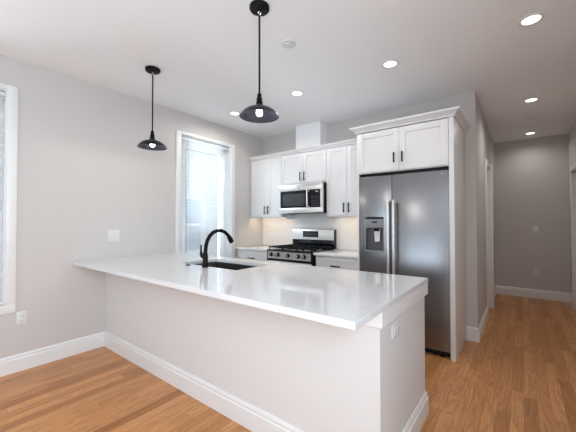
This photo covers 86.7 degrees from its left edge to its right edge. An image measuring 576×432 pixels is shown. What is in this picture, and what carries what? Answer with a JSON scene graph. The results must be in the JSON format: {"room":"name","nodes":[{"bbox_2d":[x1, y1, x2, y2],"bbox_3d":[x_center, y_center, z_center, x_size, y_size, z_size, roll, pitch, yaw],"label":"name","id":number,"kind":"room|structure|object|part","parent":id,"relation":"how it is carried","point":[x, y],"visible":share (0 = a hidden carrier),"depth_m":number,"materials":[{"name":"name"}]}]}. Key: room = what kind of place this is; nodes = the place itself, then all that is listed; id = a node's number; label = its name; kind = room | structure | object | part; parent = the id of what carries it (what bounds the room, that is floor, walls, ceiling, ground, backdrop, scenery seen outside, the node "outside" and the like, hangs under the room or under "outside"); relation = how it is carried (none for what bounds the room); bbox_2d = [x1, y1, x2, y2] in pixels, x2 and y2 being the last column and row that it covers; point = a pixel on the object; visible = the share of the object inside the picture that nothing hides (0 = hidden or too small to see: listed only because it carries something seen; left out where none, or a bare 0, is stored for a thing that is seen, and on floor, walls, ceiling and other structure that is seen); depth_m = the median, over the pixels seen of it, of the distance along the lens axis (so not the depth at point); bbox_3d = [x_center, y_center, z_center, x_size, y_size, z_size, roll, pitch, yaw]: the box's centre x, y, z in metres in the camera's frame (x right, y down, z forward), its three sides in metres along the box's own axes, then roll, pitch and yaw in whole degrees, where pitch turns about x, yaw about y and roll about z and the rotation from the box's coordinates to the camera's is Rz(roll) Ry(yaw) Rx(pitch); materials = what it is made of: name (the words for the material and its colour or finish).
{"room":"kitchen","nodes":[
{"label":"kitchen","id":0,"kind":"room"},
{"bbox_2d":[0,54,262,358],"bbox_3d":[-2.679,-0.019,2.423,0.170,2.735,7.533,-1,-1,37],"label":"wall","id":1,"kind":"structure","parent":0,"point":[83,174],"depth_m":3.08,"materials":[{"name":"paint"}]},
{"bbox_2d":[0,83,17,314],"bbox_3d":[-2.740,-0.157,2.318,0.195,1.965,1.006,-1,-1,37],"label":"window","id":2,"kind":"structure","parent":1,"relation":"in","point":[10,110],"depth_m":2.63,"materials":[{"name":"white paint"}]},
{"bbox_3d":[-2.773,-0.184,2.345,0.030,1.814,0.846,-1,-1,37],"label":"sash","id":3,"kind":"part","parent":2,"relation":"part of","materials":[{"name":"white paint"}]},
{"bbox_2d":[0,91,4,298],"bbox_3d":[-2.709,-0.190,2.295,0.051,1.776,0.838,-1,-1,37],"label":"window blind","id":4,"kind":"object","parent":2,"relation":"attached to","point":[2,94],"visible":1,"depth_m":2.62,"materials":[{"name":"white"}]},
{"bbox_2d":[16,310,26,325],"bbox_3d":[-2.348,0.894,2.692,0.009,0.118,0.072,-1,-1,37],"label":"wall outlet","id":5,"kind":"object","parent":1,"relation":"attached to","point":[21,317],"visible":1,"depth_m":2.69,"materials":[{"name":"white plastic"}]},
{"bbox_2d":[0,331,104,376],"bbox_3d":[-3.353,1.257,1.365,0.018,0.150,4.685,-1,-1,37],"label":"baseboard","id":6,"kind":"structure","parent":1,"relation":"attached to","point":[12,364],"depth_m":2.84,"materials":[{"name":"white paint"}]},
{"bbox_2d":[108,230,119,240],"bbox_3d":[-1.887,0.201,3.307,0.010,0.118,0.118,-1,-1,37],"label":"light switch","id":7,"kind":"object","parent":1,"relation":"attached to","point":[113,235],"visible":1,"depth_m":3.30,"materials":[{"name":"white plastic"}]},
{"bbox_2d":[175,130,234,257],"bbox_3d":[-1.187,-0.126,4.348,0.195,1.965,1.006,-1,-1,37],"label":"window","id":8,"kind":"structure","parent":1,"relation":"in","point":[228,224],"depth_m":4.59,"materials":[{"name":"white paint"}]},
{"bbox_3d":[-1.221,-0.153,4.374,0.030,1.814,0.846,-1,-1,37],"label":"sash","id":9,"kind":"part","parent":8,"relation":"part of","materials":[{"name":"glass"}]},
{"bbox_2d":[181,137,229,256],"bbox_3d":[-1.156,-0.159,4.324,0.051,1.776,0.838,-1,-1,37],"label":"window blind","id":10,"kind":"object","parent":8,"relation":"attached to","point":[183,138],"visible":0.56,"depth_m":4.29,"materials":[{"name":"white"}]},
{"bbox_2d":[0,0,575,142],"bbox_3d":[-0.119,-1.468,2.254,4.475,0.150,10.340,-1,-1,37],"label":"ceiling","id":11,"kind":"structure","parent":0,"point":[205,52],"depth_m":2.58,"materials":[{"name":"paint"}]},
{"bbox_2d":[137,65,166,150],"bbox_3d":[-1.264,-1.013,2.849,0.260,0.736,0.260,-1,-1,37],"label":"pendant light","id":12,"kind":"object","parent":11,"relation":"hanging from","point":[150,144],"visible":1,"depth_m":2.84,"materials":[{"name":"black metal"}]},
{"bbox_3d":[-1.264,-0.686,2.844,0.260,0.082,0.260,-1,-1,37],"label":"lamp shade","id":13,"kind":"part","parent":12,"relation":"part of","materials":[{"name":"black metal"}]},
{"bbox_3d":[-1.264,-1.039,2.850,0.012,0.565,0.012,-1,-1,37],"label":"stem","id":14,"kind":"part","parent":12,"relation":"part of","materials":[{"name":"black metal"}]},
{"bbox_2d":[150,131,154,138],"bbox_3d":[-1.264,-0.763,2.845,0.044,0.072,0.044,-1,-1,37],"label":"socket","id":15,"kind":"object","parent":12,"relation":"attached to","point":[152,136],"depth_m":2.83,"materials":[{"name":"black metal"}]},
{"bbox_2d":[229,111,239,115],"bbox_3d":[-0.701,-1.361,4.026,0.148,0.006,0.148,-1,-1,37],"label":"recessed light","id":16,"kind":"object","parent":11,"relation":"in","point":[235,113],"visible":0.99,"depth_m":4.03,"materials":[{"name":"white plastic"}]},
{"bbox_2d":[240,0,278,122],"bbox_3d":[-0.189,-1.028,2.023,0.260,0.736,0.260,-1,-1,37],"label":"pendant light","id":17,"kind":"object","parent":11,"relation":"hanging from","point":[258,113],"visible":1,"depth_m":2.02,"materials":[{"name":"black metal"}]},
{"bbox_3d":[-0.189,-1.054,2.023,0.012,0.565,0.012,-1,-1,37],"label":"stem","id":18,"kind":"part","parent":17,"relation":"part of","materials":[{"name":"black metal"}]},
{"bbox_2d":[256,93,262,103],"bbox_3d":[-0.189,-0.777,2.019,0.044,0.072,0.044,-1,-1,37],"label":"socket","id":19,"kind":"object","parent":17,"relation":"attached to","point":[259,97],"depth_m":2.00,"materials":[{"name":"black metal"}]},
{"bbox_3d":[-0.189,-0.701,2.017,0.260,0.082,0.260,-1,-1,37],"label":"lamp shade","id":20,"kind":"part","parent":17,"relation":"part of","materials":[{"name":"black metal"}]},
{"bbox_3d":[-0.189,-0.700,2.017,0.044,0.075,0.044,-1,-1,37],"label":"bulb","id":21,"kind":"part","parent":17,"relation":"part of","materials":[{"name":"white glass"}]},
{"bbox_2d":[281,39,295,48],"bbox_3d":[0.004,-1.382,2.450,0.120,0.015,0.120,-1,-1,37],"label":"smoke detector","id":22,"kind":"object","parent":11,"relation":"attached to","point":[288,43],"visible":1,"depth_m":2.43,"materials":[{"name":"white plastic"}]},
{"bbox_2d":[290,90,303,95],"bbox_3d":[0.100,-1.372,3.397,0.148,0.006,0.148,-1,-1,37],"label":"recessed light","id":23,"kind":"object","parent":11,"relation":"in","point":[296,92],"visible":1,"depth_m":3.40,"materials":[{"name":"white plastic"}]},
{"bbox_2d":[382,59,398,67],"bbox_3d":[0.926,-1.383,2.766,0.148,0.006,0.148,-1,-1,37],"label":"recessed light","id":24,"kind":"object","parent":11,"relation":"in","point":[391,63],"visible":1,"depth_m":2.76,"materials":[{"name":"white plastic"}]},
{"bbox_2d":[524,113,537,119],"bbox_3d":[3.282,-1.343,4.120,0.150,0.048,0.150,-1,-1,37],"label":"smoke detector","id":25,"kind":"object","parent":11,"relation":"attached to","point":[530,116],"visible":1,"depth_m":4.08,"materials":[{"name":"white plastic"}]},
{"bbox_2d":[523,97,538,102],"bbox_3d":[2.863,-1.372,3.594,0.148,0.006,0.148,-1,-1,37],"label":"recessed light","id":26,"kind":"object","parent":11,"relation":"in","point":[534,98],"visible":1,"depth_m":3.60,"materials":[{"name":"white plastic"}]},
{"bbox_2d":[518,12,544,26],"bbox_3d":[1.721,-1.394,2.161,0.148,0.006,0.148,-1,-1,37],"label":"recessed light","id":27,"kind":"object","parent":11,"relation":"in","point":[533,18],"visible":1,"depth_m":2.16,"materials":[{"name":"white plastic"}]},
{"bbox_2d":[0,294,575,431],"bbox_3d":[-0.115,1.402,2.208,4.475,0.120,10.340,-1,-1,37],"label":"floor","id":28,"kind":"structure","parent":0,"point":[520,376],"depth_m":2.36,"materials":[{"name":"brown wood"}]},
{"bbox_2d":[237,249,266,260],"bbox_3d":[-0.360,0.941,4.755,0.657,0.884,0.645,-1,-1,37],"label":"base cabinet","id":29,"kind":"object","parent":28,"relation":"on","point":[242,254],"visible":0.17,"depth_m":4.53,"materials":[{"name":"white paint"}]},
{"bbox_2d":[235,245,275,250],"bbox_3d":[-0.364,0.483,4.758,0.657,0.030,0.640,-1,-1,37],"label":"countertop","id":30,"kind":"structure","parent":29,"relation":"on","point":[253,247],"depth_m":4.62,"materials":[{"name":"stone"}]},
{"bbox_2d":[104,273,428,431],"bbox_3d":[-0.493,0.907,2.656,2.997,0.884,0.864,-1,-1,37],"label":"peninsula base","id":31,"kind":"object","parent":28,"relation":"on","point":[263,370],"depth_m":1.87,"materials":[{"name":"paint"}]},
{"bbox_2d":[72,252,427,329],"bbox_3d":[-0.575,0.448,2.558,2.996,0.030,1.172,-1,-1,37],"label":"countertop","id":32,"kind":"structure","parent":31,"relation":"on","point":[349,299],"depth_m":1.96,"materials":[{"name":"stone"}]},
{"bbox_2d":[200,229,233,267],"bbox_3d":[-0.636,0.273,2.750,0.091,0.326,0.346,-1,-1,37],"label":"kitchen faucet","id":33,"kind":"object","parent":32,"relation":"on","point":[204,255],"visible":1,"depth_m":2.64,"materials":[{"name":"black metal"}]},
{"bbox_3d":[-0.738,0.306,2.644,0.056,0.124,0.040,-1,-1,37],"label":"lever handle","id":34,"kind":"part","parent":33,"relation":"part of","materials":[{"name":"black metal"}]},
{"bbox_2d":[202,252,208,267],"bbox_3d":[-0.710,0.368,2.621,0.054,0.130,0.054,-1,-1,37],"label":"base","id":35,"kind":"object","parent":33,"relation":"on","point":[204,255],"depth_m":2.60,"materials":[{"name":"black metal"}]},
{"bbox_3d":[-0.629,0.235,2.729,0.033,0.252,0.299,-1,-1,37],"label":"spout","id":36,"kind":"part","parent":33,"relation":"part of","materials":[{"name":"black metal"}]},
{"bbox_2d":[194,261,257,269],"bbox_3d":[-0.593,0.565,2.845,0.778,0.194,0.435,-1,-1,37],"label":"undermount sink","id":37,"kind":"object","parent":32,"relation":"in","point":[231,266],"visible":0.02,"depth_m":3.11,"materials":[{"name":"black metal"}]},
{"bbox_3d":[-0.486,1.274,2.645,2.981,0.150,0.864,-1,-1,37],"label":"trim","id":38,"kind":"part","parent":31,"relation":"part of","materials":[{"name":"white paint"}]},
{"bbox_2d":[392,320,399,339],"bbox_3d":[0.568,0.593,1.603,0.009,0.072,0.118,-1,-1,37],"label":"wall outlet","id":39,"kind":"object","parent":31,"relation":"attached to","point":[396,326],"visible":1,"depth_m":1.59,"materials":[{"name":"white plastic"}]},
{"bbox_3d":[-0.493,0.504,2.663,2.997,0.078,0.864,-1,-1,37],"label":"band trim","id":40,"kind":"part","parent":31,"relation":"part of","materials":[{"name":"white paint"}]},
{"bbox_3d":[0.705,0.892,1.810,0.030,0.884,0.718,-1,-1,37],"label":"panel","id":41,"kind":"part","parent":31,"relation":"part of","materials":[{"name":"paint"}]},
{"bbox_2d":[267,228,336,265],"bbox_3d":[0.176,0.775,4.281,0.754,1.200,0.713,-1,-1,37],"label":"gas range","id":42,"kind":"object","parent":28,"relation":"on","point":[306,242],"visible":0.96,"depth_m":4.26,"materials":[{"name":"silver metal"}]},
{"bbox_3d":[0.009,0.887,4.061,0.746,0.568,0.040,-1,-1,37],"label":"oven door","id":43,"kind":"part","parent":42,"relation":"part of","materials":[{"name":"silver metal"}]},
{"bbox_3d":[0.011,0.519,4.073,0.714,0.105,0.030,-1,-1,37],"label":"control panel","id":44,"kind":"part","parent":42,"relation":"part of","materials":[{"name":"silver metal"}]},
{"bbox_2d":[275,255,315,265],"bbox_3d":[0.207,0.923,4.320,0.754,0.905,0.610,-1,-1,37],"label":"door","id":45,"kind":"structure","parent":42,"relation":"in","point":[292,258],"depth_m":3.97,"materials":[{"name":"silver metal"}]},
{"bbox_2d":[267,248,333,252],"bbox_3d":[0.174,0.461,4.284,0.754,0.016,0.572,-1,-1,37],"label":"cooktop","id":46,"kind":"object","parent":42,"relation":"in","point":[274,250],"depth_m":4.08,"materials":[{"name":"black metal"}]},
{"bbox_2d":[316,255,357,270],"bbox_3d":[0.754,0.926,3.904,0.599,0.884,0.645,-1,-1,37],"label":"base cabinet","id":47,"kind":"object","parent":28,"relation":"on","point":[321,261],"visible":0.16,"depth_m":3.67,"materials":[{"name":"white paint"}]},
{"bbox_2d":[313,249,356,257],"bbox_3d":[0.749,0.468,3.906,0.599,0.030,0.640,-1,-1,37],"label":"countertop","id":48,"kind":"structure","parent":47,"relation":"on","point":[344,253],"depth_m":3.75,"materials":[{"name":"stone"}]},
{"bbox_2d":[357,135,359,270],"bbox_3d":[0.996,0.217,3.719,0.022,2.294,0.661,-1,-1,37],"label":"panel","id":49,"kind":"object","parent":28,"relation":"on","point":[358,175],"visible":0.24,"depth_m":3.46,"materials":[{"name":"white paint"}]},
{"bbox_2d":[359,166,450,356],"bbox_3d":[1.335,0.442,3.383,0.906,1.834,0.718,-1,-1,37],"label":"refrigerator","id":50,"kind":"object","parent":28,"relation":"on","point":[404,215],"visible":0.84,"depth_m":3.07,"materials":[{"name":"silver metal"}]},
{"bbox_3d":[0.956,0.073,3.349,0.199,0.099,0.066,-1,-1,37],"label":"control panel","id":51,"kind":"part","parent":50,"relation":"part of","materials":[{"name":"grey plastic"}]},
{"bbox_2d":[365,217,383,218],"bbox_3d":[0.945,0.012,3.335,0.211,0.022,0.036,-1,-1,37],"label":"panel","id":52,"kind":"object","parent":50,"relation":"attached to","point":[365,217],"depth_m":3.32,"materials":[{"name":"black plastic"}]},
{"bbox_3d":[0.965,0.423,3.345,0.364,1.735,0.066,-1,-1,37],"label":"freezer door","id":53,"kind":"part","parent":50,"relation":"part of","materials":[{"name":"silver metal"}]},
{"bbox_3d":[1.054,0.341,3.196,0.031,1.034,0.077,-1,-1,37],"label":"handle","id":54,"kind":"part","parent":50,"relation":"part of","materials":[{"name":"silver metal"}]},
{"bbox_3d":[1.100,0.340,3.161,0.031,1.034,0.077,-1,-1,37],"label":"handle","id":55,"kind":"part","parent":50,"relation":"part of","materials":[{"name":"silver metal"}]},
{"bbox_3d":[1.327,0.418,3.068,0.536,1.735,0.066,-1,-1,37],"label":"fridge door","id":56,"kind":"part","parent":50,"relation":"part of","materials":[{"name":"silver metal"}]},
{"bbox_2d":[448,116,465,361],"bbox_3d":[1.746,0.207,3.133,0.043,2.294,0.681,-1,-1,37],"label":"panel","id":57,"kind":"object","parent":28,"relation":"on","point":[456,134],"visible":1,"depth_m":2.95,"materials":[{"name":"white paint"}]},
{"bbox_2d":[263,91,478,327],"bbox_3d":[0.851,0.007,4.326,3.126,2.735,0.120,-1,-1,37],"label":"wall","id":58,"kind":"structure","parent":0,"point":[337,131],"depth_m":3.39,"materials":[{"name":"paint"}]},
{"bbox_2d":[251,156,285,217],"bbox_3d":[-0.274,-0.448,4.897,0.650,0.925,0.349,-1,-1,37],"label":"upper cabinet","id":59,"kind":"object","parent":58,"relation":"attached to","point":[266,174],"visible":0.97,"depth_m":4.77,"materials":[{"name":"white paint"}]},
{"bbox_3d":[-0.456,-0.448,4.874,0.331,0.901,0.020,-1,-1,37],"label":"door","id":60,"kind":"part","parent":59,"relation":"part of","materials":[{"name":"white paint"}]},
{"bbox_3d":[-0.209,-0.451,4.685,0.283,0.901,0.020,-1,-1,37],"label":"door","id":61,"kind":"part","parent":59,"relation":"part of","materials":[{"name":"white paint"}]},
{"bbox_2d":[282,149,326,185],"bbox_3d":[0.293,-0.688,4.467,0.775,0.460,0.349,-1,-1,37],"label":"upper cabinet","id":62,"kind":"object","parent":58,"relation":"attached to","point":[306,167],"visible":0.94,"depth_m":4.33,"materials":[{"name":"white paint"}]},
{"bbox_3d":[0.062,-0.687,4.481,0.387,0.436,0.020,-1,-1,37],"label":"door","id":63,"kind":"part","parent":62,"relation":"part of","materials":[{"name":"white paint"}]},
{"bbox_2d":[279,182,326,218],"bbox_3d":[0.265,-0.212,4.402,0.745,0.486,0.452,-1,-1,37],"label":"microwave","id":64,"kind":"object","parent":62,"relation":"attached to","point":[308,198],"depth_m":4.24,"materials":[{"name":"silver metal"}]},
{"bbox_3d":[0.043,-0.008,4.530,0.165,0.082,0.008,-1,-1,37],"label":"filter panel","id":65,"kind":"part","parent":64,"relation":"part of","materials":[{"name":"silver metal"}]},
{"bbox_3d":[0.077,-0.239,4.331,0.384,0.172,0.001,-1,-1,37],"label":"door","id":66,"kind":"part","parent":64,"relation":"part of","materials":[{"name":"grey glass"}]},
{"bbox_3d":[0.098,-0.246,4.333,0.504,0.242,0.026,-1,-1,37],"label":"door glass","id":67,"kind":"part","parent":64,"relation":"part of","materials":[{"name":"black glass"}]},
{"bbox_3d":[0.265,-0.249,4.152,0.023,0.237,0.055,-1,-1,37],"label":"handle","id":68,"kind":"part","parent":64,"relation":"part of","materials":[{"name":"silver metal"}]},
{"bbox_3d":[0.369,-0.249,4.126,0.175,0.242,0.026,-1,-1,37],"label":"control panel","id":69,"kind":"part","parent":64,"relation":"part of","materials":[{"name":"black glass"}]},
{"bbox_3d":[0.370,-0.691,4.246,0.380,0.436,0.020,-1,-1,37],"label":"door","id":70,"kind":"part","parent":62,"relation":"part of","materials":[{"name":"white paint"}]},
{"bbox_2d":[263,213,356,249],"bbox_3d":[0.378,0.206,4.603,2.032,0.514,0.008,-1,-1,37],"label":"backsplash","id":71,"kind":"structure","parent":58,"relation":"attached to","point":[276,230],"depth_m":4.63,"materials":[{"name":"white tile"}]},
{"bbox_2d":[296,121,326,148],"bbox_3d":[0.347,-1.144,4.532,0.430,0.425,0.193,-1,-1,37],"label":"chase","id":72,"kind":"object","parent":58,"relation":"attached to","point":[315,133],"visible":0.64,"depth_m":4.44,"materials":[{"name":"paint"}]},
{"bbox_2d":[326,144,356,216],"bbox_3d":[0.841,-0.463,4.044,0.601,0.925,0.349,-1,-1,37],"label":"upper cabinet","id":73,"kind":"object","parent":58,"relation":"attached to","point":[342,160],"visible":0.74,"depth_m":3.98,"materials":[{"name":"white paint"}]},
{"bbox_3d":[0.643,-0.463,4.034,0.295,0.901,0.020,-1,-1,37],"label":"door","id":74,"kind":"part","parent":73,"relation":"part of","materials":[{"name":"white paint"}]},
{"bbox_3d":[0.881,-0.466,3.851,0.298,0.901,0.020,-1,-1,37],"label":"door","id":75,"kind":"part","parent":73,"relation":"part of","materials":[{"name":"white paint"}]},
{"bbox_2d":[358,118,448,174],"bbox_3d":[1.352,-0.705,3.426,0.917,0.459,0.716,-1,-1,37],"label":"upper cabinet","id":76,"kind":"object","parent":58,"relation":"attached to","point":[424,145],"visible":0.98,"depth_m":3.13,"materials":[{"name":"white paint"}]},
{"bbox_2d":[249,106,469,160],"bbox_3d":[0.570,-0.959,4.014,3.073,0.066,0.737,-1,-1,37],"label":"crown molding","id":77,"kind":"structure","parent":76,"relation":"attached to","point":[458,114],"depth_m":3.23,"materials":[{"name":"white paint"}]},
{"bbox_3d":[0.978,-0.706,3.318,0.450,0.443,0.020,-1,-1,37],"label":"door","id":78,"kind":"part","parent":76,"relation":"part of","materials":[{"name":"white paint"}]},
{"bbox_3d":[1.342,-0.710,3.040,0.459,0.443,0.020,-1,-1,37],"label":"door","id":79,"kind":"part","parent":76,"relation":"part of","materials":[{"name":"white paint"}]},
{"bbox_2d":[476,95,494,323],"bbox_3d":[2.897,0.008,4.528,0.120,2.735,2.687,-1,-1,37],"label":"wall","id":80,"kind":"structure","parent":0,"point":[485,145],"depth_m":3.85,"materials":[{"name":"paint"}]},
{"bbox_2d":[466,307,487,342],"bbox_3d":[2.341,1.288,3.751,0.124,0.150,1.083,-1,-1,37],"label":"baseboard","id":81,"kind":"structure","parent":80,"relation":"attached to","point":[473,334],"depth_m":3.35,"materials":[{"name":"white paint"}]},
{"bbox_2d":[485,159,493,316],"bbox_3d":[2.869,0.290,4.443,0.169,2.168,0.626,-1,-1,37],"label":"door","id":82,"kind":"structure","parent":80,"relation":"in","point":[488,172],"depth_m":4.60,"materials":[{"name":"white paint"}]},
{"bbox_2d":[494,134,570,292],"bbox_3d":[4.234,0.018,5.304,1.299,2.735,0.170,-1,-1,37],"label":"wall","id":83,"kind":"structure","parent":0,"point":[531,175],"depth_m":5.23,"materials":[{"name":"paint"}]},
{"bbox_2d":[494,285,571,304],"bbox_3d":[3.828,1.303,4.793,1.009,0.150,1.105,-1,-1,37],"label":"baseboard","id":84,"kind":"structure","parent":83,"relation":"attached to","point":[505,290],"depth_m":5.19,"materials":[{"name":"white paint"}]},
{"bbox_2d":[533,226,537,232],"bbox_3d":[4.218,0.224,5.199,0.072,0.118,0.010,-1,-1,37],"label":"light switch","id":85,"kind":"object","parent":83,"relation":"attached to","point":[535,228],"visible":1,"depth_m":5.20,"materials":[{"name":"white plastic"}]},
{"bbox_2d":[534,268,538,274],"bbox_3d":[4.219,0.934,5.188,0.072,0.118,0.009,-1,-1,37],"label":"wall outlet","id":86,"kind":"object","parent":83,"relation":"attached to","point":[536,270],"visible":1,"depth_m":5.18,"materials":[{"name":"white plastic"}]},
{"bbox_2d":[568,120,575,293],"bbox_3d":[1.541,-0.050,0.855,0.170,2.735,10.170,-1,-1,37],"label":"wall","id":87,"kind":"structure","parent":0,"point":[572,133],"depth_m":4.69,"materials":[{"name":"paint"}]},
{"bbox_2d":[570,161,575,309],"bbox_3d":[4.058,0.309,4.207,0.149,2.120,0.940,-1,-1,37],"label":"door","id":88,"kind":"structure","parent":87,"relation":"in","point":[573,167],"depth_m":4.54,"materials":[{"name":"white paint"}]},
{"label":"outside","id":89,"kind":"structure","parent":0,"visible":0},
{"bbox_3d":[-3.969,2.009,3.006,50.000,0.100,60.000,-1,-1,37],"label":"ground","id":90,"kind":"structure","parent":89,"visible":0},
{"bbox_2d":[186,150,217,255],"bbox_3d":[-2.872,-1.084,7.879,0.290,6.240,13.000,-1,-1,37],"label":"house","id":91,"kind":"structure","parent":90,"relation":"on","point":[199,227],"depth_m":8.35,"materials":[{"name":"white paint"}]},
{"bbox_3d":[-2.674,0.192,7.941,0.080,1.590,1.330,-1,-1,37],"label":"window trim","id":92,"kind":"part","parent":91,"relation":"part of","materials":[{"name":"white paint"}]}
]}

